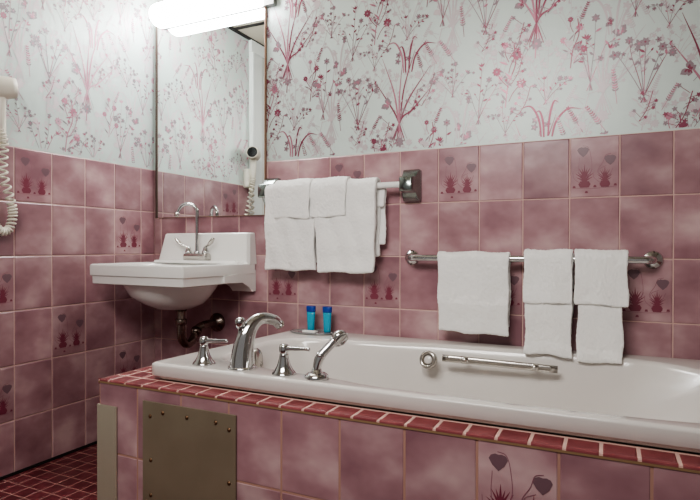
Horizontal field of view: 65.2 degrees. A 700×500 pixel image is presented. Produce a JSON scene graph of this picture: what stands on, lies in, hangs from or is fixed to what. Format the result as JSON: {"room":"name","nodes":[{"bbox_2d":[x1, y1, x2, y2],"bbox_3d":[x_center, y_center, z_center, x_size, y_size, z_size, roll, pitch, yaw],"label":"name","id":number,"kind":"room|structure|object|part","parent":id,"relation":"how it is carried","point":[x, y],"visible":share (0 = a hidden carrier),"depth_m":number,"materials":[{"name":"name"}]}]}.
{"room":"bathroom","nodes":[
{"label":"bathroom","id":0,"kind":"room"},
{"bbox_2d":[0,444,96,499],"bbox_3d":[-0.058,0.845,0.694,3.500,0.001,3.000,0,0,25],"label":"floor","id":1,"kind":"structure","parent":0,"point":[73,476],"depth_m":1.98,"materials":[{"name":"red tile"}]},
{"bbox_2d":[97,366,699,499],"bbox_3d":[0.659,0.604,1.392,2.603,0.479,0.910,0,0,25],"label":"tub surround","id":2,"kind":"object","parent":1,"relation":"on","point":[288,448],"depth_m":1.19,"materials":[{"name":"pink tile"}]},
{"bbox_3d":[-0.663,0.634,1.552,0.077,0.405,0.068,0,0,25],"label":"corner guard","id":3,"kind":"part","parent":2,"relation":"part of","materials":[{"name":"beige metal"}]},
{"bbox_2d":[143,400,236,499],"bbox_3d":[-0.416,0.601,1.397,0.305,0.399,0.008,0,0,25],"label":"access panel","id":4,"kind":"object","parent":2,"relation":"attached to","point":[189,453],"visible":1,"depth_m":1.40,"materials":[{"name":"metal"}]},
{"bbox_3d":[-0.510,0.600,1.949,0.002,0.476,0.902,0,0,26],"label":"panel","id":5,"kind":"part","parent":2,"relation":"part of","materials":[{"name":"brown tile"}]},
{"bbox_2d":[152,331,699,454],"bbox_3d":[0.371,0.479,1.560,1.728,0.480,0.850,0,0,25],"label":"bathtub","id":6,"kind":"object","parent":2,"relation":"in","point":[653,402],"depth_m":1.66,"materials":[{"name":"white ceramic"}]},
{"bbox_3d":[-0.383,0.277,1.504,0.105,0.077,0.062,0,0,20],"label":"tub faucet handle","id":7,"kind":"part","parent":6,"relation":"part of","materials":[{"name":"silver metal"}]},
{"bbox_3d":[-0.365,0.249,1.498,0.066,0.014,0.012,0,0,20],"label":"lever","id":8,"kind":"part","parent":6,"relation":"part of","materials":[{"name":"silver metal"}]},
{"bbox_2d":[228,313,284,370],"bbox_3d":[-0.252,0.252,1.492,0.170,0.160,0.076,0,0,-41],"label":"tub spout","id":9,"kind":"object","parent":6,"relation":"on","point":[242,355],"visible":0.99,"depth_m":1.45,"materials":[{"name":"silver metal"}]},
{"bbox_3d":[-0.291,0.206,1.458,0.032,0.055,0.029,0,0,-41],"label":"diverter knob","id":10,"kind":"part","parent":9,"relation":"part of","materials":[{"name":"silver metal"}]},
{"bbox_3d":[-0.148,0.278,1.384,0.105,0.077,0.062,0,0,25],"label":"tub faucet handle","id":11,"kind":"part","parent":6,"relation":"part of","materials":[{"name":"silver metal"}]},
{"bbox_3d":[-0.131,0.250,1.376,0.066,0.014,0.012,0,0,25],"label":"lever","id":12,"kind":"part","parent":6,"relation":"part of","materials":[{"name":"silver metal"}]},
{"bbox_2d":[290,329,333,334],"bbox_3d":[-0.150,0.327,2.179,0.196,0.008,0.110,0,0,25],"label":"soap tray","id":13,"kind":"object","parent":6,"relation":"on","point":[298,331],"visible":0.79,"depth_m":2.17,"materials":[{"name":"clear glass"}]},
{"bbox_2d":[302,330,317,332],"bbox_3d":[-0.158,0.321,2.157,0.060,0.008,0.024,0,0,25],"label":"soap","id":14,"kind":"object","parent":13,"relation":"on","point":[304,331],"visible":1,"depth_m":2.15,"materials":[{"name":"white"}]},
{"bbox_2d":[306,306,315,329],"bbox_3d":[-0.157,0.275,2.204,0.040,0.100,0.025,0,0,25],"label":"shampoo bottle","id":15,"kind":"object","parent":13,"relation":"on","point":[311,310],"visible":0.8,"depth_m":2.19,"materials":[{"name":"teal plastic"}]},
{"bbox_2d":[322,306,331,331],"bbox_3d":[-0.090,0.275,2.178,0.040,0.100,0.025,0,0,25],"label":"shampoo bottle","id":16,"kind":"object","parent":13,"relation":"on","point":[327,310],"visible":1,"depth_m":2.17,"materials":[{"name":"teal plastic"}]},
{"bbox_2d":[304,330,347,381],"bbox_3d":[-0.057,0.258,1.352,0.113,0.117,0.060,0,0,-18],"label":"shower","id":17,"kind":"object","parent":6,"relation":"on","point":[339,338],"visible":1,"depth_m":1.34,"materials":[{"name":"silver metal"}]},
{"bbox_3d":[-0.061,0.259,1.351,0.064,0.086,0.025,0,0,-18],"label":"handle","id":18,"kind":"part","parent":17,"relation":"part of","materials":[{"name":"silver metal"}]},
{"bbox_2d":[0,0,154,476],"bbox_3d":[-1.163,-0.226,2.318,0.104,2.120,0.800,0,0,25],"label":"wall","id":19,"kind":"structure","parent":0,"point":[80,125],"depth_m":2.23,"materials":[{"name":"pink tile"}]},
{"bbox_2d":[0,76,17,235],"bbox_3d":[-1.234,-0.332,1.945,0.101,0.566,0.112,0,0,44],"label":"hair dryer","id":20,"kind":"object","parent":19,"relation":"attached to","point":[8,85],"visible":1,"depth_m":1.94,"materials":[{"name":"beige plastic"}]},
{"bbox_3d":[-1.235,-0.493,1.934,0.044,0.138,0.035,0,0,25],"label":"handle","id":21,"kind":"part","parent":20,"relation":"part of","materials":[{"name":"beige plastic"}]},
{"bbox_3d":[-1.236,-0.238,1.957,0.055,0.379,0.106,0,0,25],"label":"coiled cord","id":22,"kind":"part","parent":20,"relation":"part of","materials":[{"name":"beige plastic"}]},
{"bbox_2d":[0,441,96,480],"bbox_3d":[-1.117,0.828,2.300,0.004,0.012,0.799,0,0,25],"label":"baseboard","id":23,"kind":"structure","parent":19,"relation":"attached to","point":[95,442],"depth_m":2.14,"materials":[{"name":"black"}]},
{"bbox_2d":[155,0,699,361],"bbox_3d":[0.563,-0.221,1.997,3.300,2.120,0.104,0,0,25],"label":"wall","id":24,"kind":"structure","parent":0,"point":[526,124],"depth_m":1.98,"materials":[{"name":"pink tile"}]},
{"bbox_2d":[90,233,256,309],"bbox_3d":[-0.741,0.087,2.317,0.530,0.327,0.445,0,0,25],"label":"sink","id":25,"kind":"object","parent":24,"relation":"attached to","point":[170,282],"visible":1,"depth_m":2.22,"materials":[{"name":"white ceramic"}]},
{"bbox_2d":[174,202,214,259],"bbox_3d":[-0.690,-0.084,2.423,0.220,0.257,0.081,0,0,25],"label":"sink faucet","id":26,"kind":"object","parent":25,"relation":"on","point":[188,255],"visible":1,"depth_m":2.43,"materials":[{"name":"silver metal"}]},
{"bbox_3d":[-0.757,-0.031,2.461,0.067,0.046,0.022,0,0,12],"label":"blade handle","id":27,"kind":"part","parent":26,"relation":"part of","materials":[{"name":"silver metal"}]},
{"bbox_3d":[-0.721,-0.096,2.437,0.107,0.232,0.028,0,0,-3],"label":"gooseneck spout","id":28,"kind":"part","parent":26,"relation":"part of","materials":[{"name":"silver metal"}]},
{"bbox_3d":[-0.618,-0.031,2.395,0.067,0.046,0.022,0,0,38],"label":"blade handle","id":29,"kind":"part","parent":26,"relation":"part of","materials":[{"name":"silver metal"}]},
{"bbox_2d":[175,309,224,347],"bbox_3d":[-0.660,0.326,2.373,0.084,0.182,0.265,0,0,25],"label":"trap","id":30,"kind":"object","parent":25,"relation":"attached to","point":[216,322],"visible":0.94,"depth_m":2.35,"materials":[{"name":"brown metal"}]},
{"bbox_2d":[155,7,266,217],"bbox_3d":[-0.648,-0.617,2.502,0.628,0.933,0.014,0,0,25],"label":"wall mirror","id":31,"kind":"object","parent":24,"relation":"attached to","point":[211,74],"visible":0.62,"depth_m":2.49,"materials":[{"name":"silver glass"}]},
{"bbox_2d":[149,0,276,28],"bbox_3d":[-0.626,-1.089,2.429,0.630,0.113,0.124,0,0,25],"label":"wall lamp","id":32,"kind":"object","parent":24,"relation":"attached to","point":[166,14],"visible":1,"depth_m":2.41,"materials":[{"name":"white plastic"}]},
{"bbox_2d":[258,169,421,205],"bbox_3d":[-0.062,-0.246,2.185,0.696,0.120,0.090,0,0,25],"label":"towel bar","id":33,"kind":"object","parent":24,"relation":"attached to","point":[409,183],"visible":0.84,"depth_m":2.05,"materials":[{"name":"silver metal"}]},
{"bbox_2d":[264,184,316,270],"bbox_3d":[-0.240,-0.096,2.243,0.242,0.366,0.071,0,0,25],"label":"bath towel","id":34,"kind":"object","parent":33,"relation":"hanging from","point":[291,243],"visible":0.62,"depth_m":2.22,"materials":[{"name":"white fabric"}]},
{"bbox_2d":[273,178,313,218],"bbox_3d":[-0.219,-0.207,2.234,0.175,0.167,0.089,0,0,25],"label":"washcloth","id":35,"kind":"object","parent":34,"relation":"on","point":[291,198],"visible":0.89,"depth_m":2.20,"materials":[{"name":"white fabric"}]},
{"bbox_2d":[314,177,380,273],"bbox_3d":[-0.012,-0.094,2.136,0.271,0.371,0.073,0,0,25],"label":"bath towel","id":36,"kind":"object","parent":33,"relation":"hanging from","point":[348,243],"visible":0.79,"depth_m":2.10,"materials":[{"name":"white fabric"}]},
{"bbox_2d":[310,176,350,217],"bbox_3d":[-0.070,-0.208,2.164,0.162,0.164,0.089,0,0,25],"label":"washcloth","id":37,"kind":"object","parent":36,"relation":"on","point":[327,195],"visible":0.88,"depth_m":2.13,"materials":[{"name":"white fabric"}]},
{"bbox_2d":[376,188,386,244],"bbox_3d":[0.070,-0.129,2.121,0.150,0.219,0.032,0,0,27],"label":"hand towel","id":38,"kind":"object","parent":33,"relation":"hanging from","point":[381,193],"visible":0.3,"depth_m":2.10,"materials":[{"name":"white fabric"}]},
{"bbox_2d":[405,250,662,268],"bbox_3d":[0.588,0.030,1.888,0.865,0.058,0.072,0,0,25],"label":"towel bar","id":39,"kind":"object","parent":24,"relation":"attached to","point":[651,259],"visible":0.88,"depth_m":1.78,"materials":[{"name":"silver metal"}]},
{"bbox_2d":[437,251,510,336],"bbox_3d":[0.436,0.150,1.935,0.256,0.294,0.053,0,0,25],"label":"hand towel","id":40,"kind":"object","parent":39,"relation":"hanging from","point":[474,288],"visible":1,"depth_m":1.91,"materials":[{"name":"white fabric"}]},
{"bbox_2d":[523,253,573,358],"bbox_3d":[0.658,0.177,1.813,0.153,0.343,0.085,0,0,25],"label":"hand towel","id":41,"kind":"object","parent":39,"relation":"hanging from","point":[548,326],"visible":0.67,"depth_m":1.78,"materials":[{"name":"white fabric"}]},
{"bbox_2d":[523,249,573,303],"bbox_3d":[0.659,0.087,1.820,0.156,0.182,0.087,0,0,25],"label":"washcloth","id":42,"kind":"object","parent":41,"relation":"on","point":[547,273],"visible":0.99,"depth_m":1.79,"materials":[{"name":"white fabric"}]},
{"bbox_2d":[576,304,623,363],"bbox_3d":[0.797,0.182,1.748,0.141,0.352,0.083,0,0,25],"label":"hand towel","id":43,"kind":"object","parent":39,"relation":"hanging from","point":[600,333],"visible":0.53,"depth_m":1.72,"materials":[{"name":"white fabric"}]},
{"bbox_2d":[574,249,629,307],"bbox_3d":[0.804,0.087,1.753,0.161,0.182,0.087,0,0,25],"label":"washcloth","id":44,"kind":"object","parent":43,"relation":"on","point":[601,278],"visible":1,"depth_m":1.72,"materials":[{"name":"white fabric"}]}
]}

